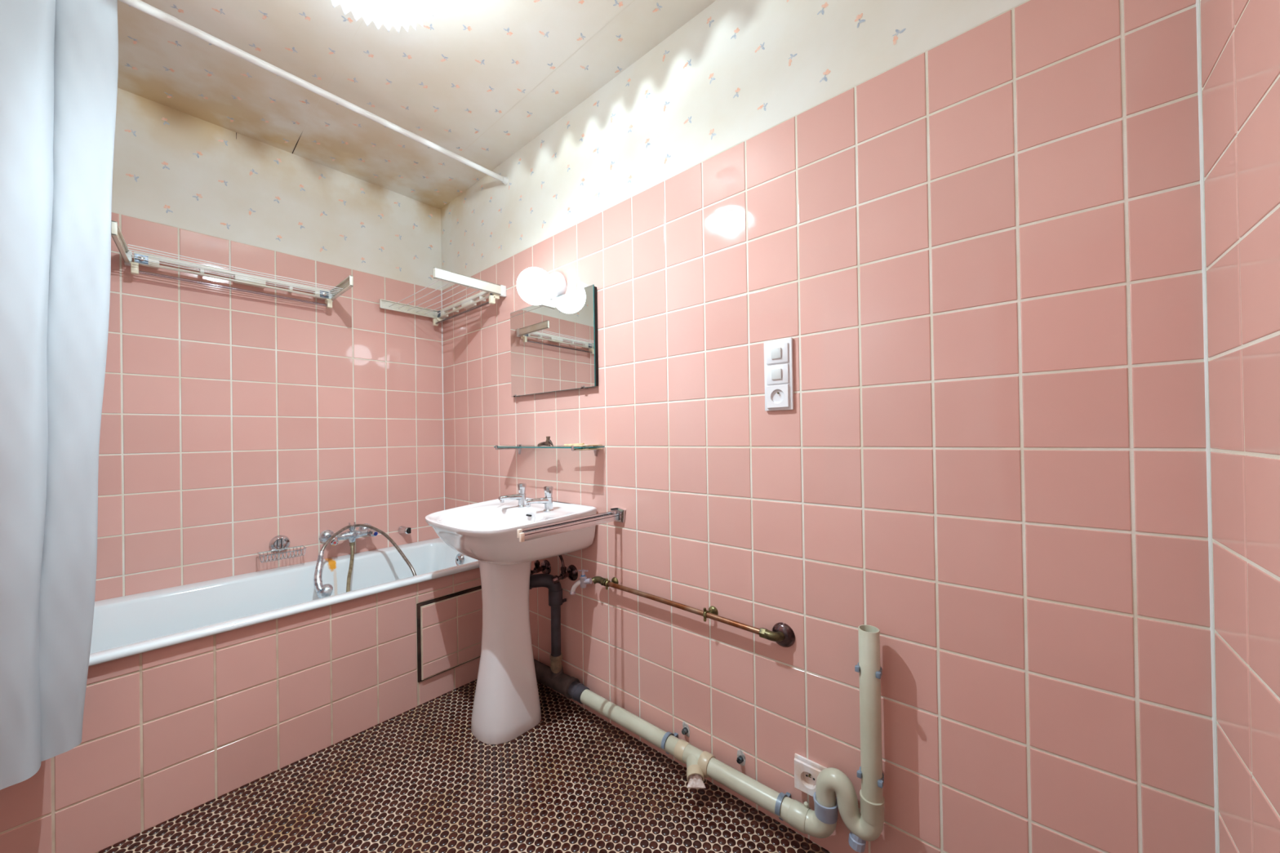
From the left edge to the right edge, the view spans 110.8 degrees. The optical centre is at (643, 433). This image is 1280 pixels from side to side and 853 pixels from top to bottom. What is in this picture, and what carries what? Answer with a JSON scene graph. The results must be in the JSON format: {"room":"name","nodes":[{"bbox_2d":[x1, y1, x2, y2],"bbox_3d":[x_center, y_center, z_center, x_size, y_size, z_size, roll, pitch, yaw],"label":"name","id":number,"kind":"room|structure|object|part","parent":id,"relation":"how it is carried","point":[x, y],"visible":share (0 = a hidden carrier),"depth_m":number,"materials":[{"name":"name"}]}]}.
{"room":"bathroom","nodes":[
{"label":"bathroom","id":0,"kind":"room"},
{"bbox_2d":[94,88,444,601],"bbox_3d":[-1.782,-0.132,1.953,0.102,2.552,1.960,-1,0,41],"label":"wall","id":1,"kind":"structure","parent":0,"point":[233,421],"depth_m":1.95,"materials":[{"name":"pink tile"}]},
{"bbox_2d":[111,220,353,308],"bbox_3d":[-1.631,-0.647,1.803,0.338,0.095,0.688,-1,0,41],"label":"drying rack","id":2,"kind":"object","parent":1,"relation":"attached to","point":[140,259],"visible":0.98,"depth_m":1.80,"materials":[{"name":"beige plastic"}]},
{"bbox_3d":[-1.842,-0.666,1.560,0.014,0.046,0.340,-1,0,-44],"label":"arm","id":3,"kind":"part","parent":2,"relation":"part of","materials":[{"name":"beige plastic"}]},
{"bbox_3d":[-1.901,-0.660,1.672,0.003,0.034,0.034,-1,0,41],"label":"plate","id":4,"kind":"part","parent":2,"relation":"part of","materials":[{"name":"metal"}]},
{"bbox_3d":[-1.725,-0.664,1.902,0.032,0.042,0.615,-1,0,41],"label":"wall rail","id":5,"kind":"part","parent":2,"relation":"part of","materials":[{"name":"beige plastic"}]},
{"bbox_3d":[-1.701,-0.609,1.882,0.010,0.010,0.611,-1,0,41],"label":"rod","id":6,"kind":"part","parent":2,"relation":"part of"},
{"bbox_3d":[-1.524,-0.664,2.109,0.003,0.034,0.034,-1,0,41],"label":"plate","id":7,"kind":"part","parent":2,"relation":"part of","materials":[{"name":"metal"}]},
{"bbox_3d":[-1.413,-0.670,2.056,0.338,0.046,0.014,-1,0,41],"label":"arm","id":8,"kind":"part","parent":2,"relation":"part of","materials":[{"name":"beige plastic"}]},
{"bbox_2d":[257,535,306,563],"bbox_3d":[-1.613,0.511,1.973,0.109,0.097,0.164,-1,0,41],"label":"basket","id":9,"kind":"object","parent":1,"relation":"attached to","point":[278,544],"visible":1,"depth_m":1.99,"materials":[{"name":"silver metal"}]},
{"bbox_2d":[319,521,377,592],"bbox_3d":[-1.341,0.696,2.087,0.365,0.519,0.230,-1,0,41],"label":"mixer","id":10,"kind":"object","parent":1,"relation":"attached to","point":[352,535],"visible":0.72,"depth_m":2.14,"materials":[{"name":"silver metal"}]},
{"bbox_3d":[-1.464,0.508,2.088,0.052,0.040,0.038,-1,0,41],"label":"handle","id":11,"kind":"part","parent":10,"relation":"part of","materials":[{"name":"silver metal"}]},
{"bbox_2d":[313,524,416,598],"bbox_3d":[-1.279,0.699,2.085,0.414,0.509,0.292,-1,0,-25],"label":"shower","id":12,"kind":"object","parent":10,"relation":"hanging from","point":[326,590],"visible":0.87,"depth_m":1.97,"materials":[{"name":"metal"}]},
{"bbox_3d":[-1.421,0.607,1.935,0.039,0.159,0.132,-1,0,-37],"label":"handle","id":13,"kind":"part","parent":12,"relation":"part of","materials":[{"name":"silver metal"}]},
{"bbox_3d":[-1.358,0.499,2.213,0.050,0.038,0.038,-1,0,24],"label":"handle","id":14,"kind":"part","parent":10,"relation":"part of","materials":[{"name":"silver metal"}]},
{"bbox_2d":[398,525,411,533],"bbox_3d":[-1.283,0.525,2.387,0.070,0.042,0.042,-1,0,27],"label":"bracket","id":15,"kind":"object","parent":1,"relation":"attached to","point":[402,530],"visible":1,"depth_m":2.38,"materials":[{"name":"silver metal"}]},
{"bbox_2d":[117,0,715,209],"bbox_3d":[-0.701,-1.380,1.009,3.011,0.101,1.960,-1,0,41],"label":"ceiling","id":16,"kind":"structure","parent":0,"point":[481,80],"depth_m":1.61,"materials":[{"name":"paint"}]},
{"bbox_2d":[331,0,436,33],"bbox_3d":[-0.645,-1.186,1.021,0.303,0.291,0.302,-1,0,41],"label":"ceiling lamp","id":17,"kind":"object","parent":16,"relation":"hanging from","point":[397,13],"visible":1,"depth_m":1.13,"materials":[{"name":"white paint"}]},
{"bbox_3d":[-0.644,-1.111,1.021,0.245,0.054,0.244,-1,0,41],"label":"lamp shade","id":18,"kind":"part","parent":17,"relation":"part of","materials":[{"name":"white glass"}]},
{"bbox_2d":[97,679,830,852],"bbox_3d":[-0.660,1.169,0.995,3.011,0.104,1.960,-1,0,41],"label":"floor","id":19,"kind":"structure","parent":0,"point":[419,780],"depth_m":1.34,"materials":[{"name":"brown tile"}]},
{"bbox_2d":[0,568,480,852],"bbox_3d":[-1.253,0.877,1.504,0.062,0.512,1.760,-1,0,41],"label":"apron","id":20,"kind":"object","parent":19,"relation":"on","point":[169,731],"visible":0.67,"depth_m":1.38,"materials":[{"name":"pink tile"}]},
{"bbox_2d":[416,585,482,682],"bbox_3d":[-0.831,0.869,1.959,0.043,0.320,0.334,-1,0,41],"label":"access panel","id":21,"kind":"object","parent":20,"relation":"attached to","point":[450,627],"visible":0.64,"depth_m":1.91,"materials":[{"name":"pink tile"}]},
{"bbox_2d":[88,537,479,666],"bbox_3d":[-1.468,0.799,1.697,0.676,0.388,1.742,-1,0,41],"label":"bathtub","id":22,"kind":"object","parent":19,"relation":"on","point":[125,626],"visible":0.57,"depth_m":1.78,"materials":[{"name":"ceramic"}]},
{"bbox_2d":[471,560,541,745],"bbox_3d":[-0.545,0.798,1.709,0.226,0.650,0.224,-1,0,41],"label":"pedestal","id":23,"kind":"object","parent":19,"relation":"on","point":[506,706],"visible":0.91,"depth_m":1.63,"materials":[{"name":"ceramic"}]},
{"bbox_2d":[425,497,596,564],"bbox_3d":[-0.552,0.390,1.739,0.594,0.188,0.474,-1,0,41],"label":"washbasin","id":24,"kind":"object","parent":23,"relation":"on","point":[486,531],"visible":0.88,"depth_m":1.64,"materials":[{"name":"ceramic"}]},
{"bbox_2d":[498,483,526,507],"bbox_3d":[-0.550,0.267,1.876,0.043,0.101,0.123,-1,0,41],"label":"tap","id":25,"kind":"object","parent":24,"relation":"on","point":[521,496],"visible":0.91,"depth_m":1.89,"materials":[{"name":"silver metal"}]},
{"bbox_3d":[-0.555,0.286,1.878,0.119,0.051,0.034,-1,0,-42],"label":"spout","id":26,"kind":"part","parent":25,"relation":"part of","materials":[{"name":"silver metal"}]},
{"bbox_3d":[-0.524,0.238,1.906,0.038,0.044,0.038,-1,0,41],"label":"handle","id":27,"kind":"part","parent":25,"relation":"part of","materials":[{"name":"silver metal"}]},
{"bbox_2d":[524,485,554,511],"bbox_3d":[-0.410,0.264,1.751,0.043,0.101,0.123,-1,0,41],"label":"tap","id":28,"kind":"object","parent":24,"relation":"on","point":[547,500],"visible":1,"depth_m":1.76,"materials":[{"name":"silver metal"}]},
{"bbox_3d":[-0.414,0.283,1.753,0.119,0.051,0.034,-1,0,-42],"label":"spout","id":29,"kind":"part","parent":28,"relation":"part of","materials":[{"name":"silver metal"}]},
{"bbox_3d":[-0.383,0.235,1.782,0.038,0.044,0.038,-1,0,41],"label":"handle","id":30,"kind":"part","parent":28,"relation":"part of","materials":[{"name":"silver metal"}]},
{"bbox_2d":[440,0,1215,852],"bbox_3d":[-0.075,-0.161,1.705,3.011,2.552,0.102,-1,0,41],"label":"wall","id":31,"kind":"structure","parent":0,"point":[972,228],"depth_m":1.06,"materials":[{"name":"pink tile"}]},
{"bbox_2d":[118,0,508,185],"bbox_3d":[-1.237,-1.215,1.472,0.036,0.036,1.760,-1,0,41],"label":"curtain rod","id":32,"kind":"object","parent":31,"relation":"attached to","point":[140,5],"visible":1,"depth_m":1.50,"materials":[{"name":"white paint"}]},
{"bbox_2d":[0,0,118,790],"bbox_3d":[-1.540,-0.186,0.980,0.158,2.008,0.492,-1,0,41],"label":"shower curtain","id":33,"kind":"object","parent":32,"relation":"hanging from","point":[59,59],"visible":1,"depth_m":1.06,"materials":[{"name":"white fabric"}]},
{"bbox_2d":[379,266,506,326],"bbox_3d":[-1.021,-0.661,2.225,0.651,0.095,0.343,-1,0,41],"label":"drying rack","id":34,"kind":"object","parent":31,"relation":"attached to","point":[495,291],"visible":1,"depth_m":2.21,"materials":[{"name":"beige plastic"}]},
{"bbox_3d":[-1.261,-0.678,2.431,0.014,0.046,0.343,-1,0,41],"label":"arm","id":35,"kind":"part","parent":34,"relation":"part of","materials":[{"name":"beige plastic"}]},
{"bbox_3d":[-0.951,-0.625,2.306,0.601,0.010,0.010,-1,0,41],"label":"rod","id":36,"kind":"part","parent":34,"relation":"part of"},
{"bbox_3d":[-0.783,-0.688,2.019,0.014,0.046,0.343,-1,0,41],"label":"arm","id":37,"kind":"part","parent":34,"relation":"part of","materials":[{"name":"beige plastic"}]},
{"bbox_3d":[-0.932,-0.681,2.329,0.605,0.042,0.032,-1,0,41],"label":"wall rail","id":38,"kind":"part","parent":34,"relation":"part of","materials":[{"name":"beige plastic"}]},
{"bbox_2d":[440,289,444,510],"bbox_3d":[-1.170,-0.115,2.585,0.009,1.446,0.009,-1,0,41],"label":"trim","id":39,"kind":"structure","parent":31,"relation":"attached to","point":[441,290],"depth_m":2.58,"materials":[{"name":"white paint"}]},
{"bbox_2d":[529,560,551,574],"bbox_3d":[-0.459,0.556,1.914,0.066,0.137,0.096,-1,0,41],"label":"angle valve","id":40,"kind":"object","parent":31,"relation":"attached to","point":[545,567],"visible":0.62,"depth_m":1.93,"materials":[{"name":"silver metal"}]},
{"bbox_3d":[-0.483,0.602,1.901,0.044,0.033,0.030,-1,0,-17],"label":"handle","id":41,"kind":"part","parent":40,"relation":"part of","materials":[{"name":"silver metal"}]},
{"bbox_2d":[516,266,566,305],"bbox_3d":[-0.424,-0.605,1.823,0.148,0.156,0.198,-1,0,41],"label":"wall lamp","id":42,"kind":"object","parent":31,"relation":"attached to","point":[535,286],"visible":0.98,"depth_m":1.76,"materials":[{"name":"white plastic"}]},
{"bbox_2d":[493,444,604,456],"bbox_3d":[-0.413,0.072,1.849,0.600,0.048,0.128,-1,0,41],"label":"glass shelf","id":43,"kind":"object","parent":31,"relation":"attached to","point":[518,446],"visible":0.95,"depth_m":1.82,"materials":[{"name":"teal"}]},
{"bbox_2d":[537,436,553,446],"bbox_3d":[-0.406,0.033,1.823,0.096,0.040,0.018,-1,0,41],"label":"hair claw","id":44,"kind":"object","parent":43,"relation":"on","point":[548,442],"visible":1,"depth_m":1.80,"materials":[{"name":"brown plastic"}]},
{"bbox_3d":[-0.413,0.057,1.850,0.600,0.005,0.116,-1,0,41],"label":"glass plate","id":45,"kind":"part","parent":43,"relation":"part of","materials":[{"name":"glass"}]},
{"bbox_2d":[564,443,584,446],"bbox_3d":[-0.270,0.044,1.718,0.108,0.012,0.012,-1,0,39],"label":"wooden stick","id":46,"kind":"object","parent":43,"relation":"on","point":[565,445],"visible":0.71,"depth_m":1.72,"materials":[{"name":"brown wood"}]},
{"bbox_2d":[573,444,602,450],"bbox_3d":[-0.208,0.053,1.670,0.048,0.020,0.104,-1,0,41],"label":"wooden holder","id":47,"kind":"object","parent":43,"relation":"on","point":[583,446],"visible":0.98,"depth_m":1.64,"materials":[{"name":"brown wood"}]},
{"bbox_2d":[510,284,598,397],"bbox_3d":[-0.401,-0.374,1.900,0.574,0.401,0.026,-1,0,41],"label":"mirror","id":48,"kind":"object","parent":31,"relation":"attached to","point":[554,342],"visible":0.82,"depth_m":1.86,"materials":[{"name":"silver mirror"}]},
{"bbox_2d":[551,555,577,583],"bbox_3d":[-0.324,0.542,1.797,0.066,0.139,0.096,-1,0,41],"label":"angle valve","id":49,"kind":"object","parent":31,"relation":"attached to","point":[571,573],"visible":0.87,"depth_m":1.79,"materials":[{"name":"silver metal"}]},
{"bbox_3d":[-0.348,0.590,1.784,0.044,0.033,0.030,-1,0,-17],"label":"handle","id":50,"kind":"part","parent":49,"relation":"part of","materials":[{"name":"brown metal"}]},
{"bbox_2d":[516,507,626,542],"bbox_3d":[-0.233,0.306,1.492,0.072,0.052,0.437,-1,0,41],"label":"towel rail","id":51,"kind":"object","parent":31,"relation":"attached to","point":[615,514],"visible":1,"depth_m":1.47,"materials":[{"name":"silver metal"}]},
{"bbox_3d":[-0.102,0.305,1.644,0.072,0.052,0.034,-1,0,41],"label":"wall plate","id":52,"kind":"part","parent":51,"relation":"part of","materials":[{"name":"silver metal"}]},
{"bbox_2d":[681,721,689,737],"bbox_3d":[0.136,0.979,1.454,0.029,0.045,0.017,-1,0,41],"label":"bolt","id":53,"kind":"object","parent":31,"relation":"attached to","point":[686,731],"visible":1,"depth_m":1.45,"materials":[{"name":"paint"}]},
{"bbox_2d":[591,576,795,647],"bbox_3d":[0.107,0.571,1.453,0.779,0.068,0.054,-1,0,41],"label":"copper pipe","id":54,"kind":"object","parent":31,"relation":"attached to","point":[781,633],"visible":1,"depth_m":1.34,"materials":[{"name":"gold metal"}]},
{"bbox_2d":[569,568,591,595],"bbox_3d":[-0.242,0.577,1.716,0.090,0.096,0.030,-1,0,13],"label":"tap","id":55,"kind":"object","parent":54,"relation":"attached to","point":[583,581],"visible":1,"depth_m":1.71,"materials":[{"name":"grey metal"}]},
{"bbox_3d":[-0.260,0.594,1.718,0.048,0.051,0.017,-1,0,7],"label":"spout","id":56,"kind":"part","parent":55,"relation":"part of","materials":[{"name":"white plastic"}]},
{"bbox_2d":[528,573,884,852],"bbox_3d":[-0.039,0.770,1.494,1.514,0.587,0.185,-1,0,41],"label":"pipe","id":57,"kind":"object","parent":31,"relation":"attached to","point":[864,825],"visible":0.94,"depth_m":1.13,"materials":[{"name":"plastic"}]},
{"bbox_2d":[687,774,706,788],"bbox_3d":[0.158,1.033,1.321,0.055,0.042,0.040,-1,0,4],"label":"wrapping","id":58,"kind":"object","parent":57,"relation":"attached to","point":[695,781],"visible":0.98,"depth_m":1.31,"materials":[{"name":"white plastic"}]},
{"bbox_2d":[736,750,745,765],"bbox_3d":[0.289,0.976,1.322,0.029,0.046,0.017,-1,0,41],"label":"bolt","id":59,"kind":"object","parent":31,"relation":"attached to","point":[740,759],"visible":1,"depth_m":1.32,"materials":[{"name":"paint"}]},
{"bbox_2d":[764,337,794,411],"bbox_3d":[0.376,-0.164,1.235,0.082,0.198,0.020,-1,0,41],"label":"switch panel","id":60,"kind":"object","parent":31,"relation":"attached to","point":[778,353],"visible":1,"depth_m":1.23,"materials":[{"name":"white plastic"}]},
{"bbox_2d":[794,753,826,796],"bbox_3d":[0.446,0.924,1.184,0.086,0.085,0.021,-1,0,41],"label":"wall socket","id":61,"kind":"object","parent":31,"relation":"attached to","point":[806,771],"visible":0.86,"depth_m":1.19,"materials":[{"name":"plastic"}]},
{"bbox_2d":[1195,0,1219,852],"bbox_3d":[0.960,0.106,0.748,0.006,1.976,0.006,-1,0,41],"label":"trim","id":62,"kind":"structure","parent":31,"relation":"attached to","point":[1197,2],"depth_m":0.75,"materials":[{"name":"white paint"}]},
{"bbox_2d":[1200,0,1279,852],"bbox_3d":[0.419,-0.177,0.052,0.102,2.552,1.960,-1,0,41],"label":"wall","id":63,"kind":"structure","parent":0,"point":[1240,39],"depth_m":0.62,"materials":[{"name":"pink tile"}]}
]}

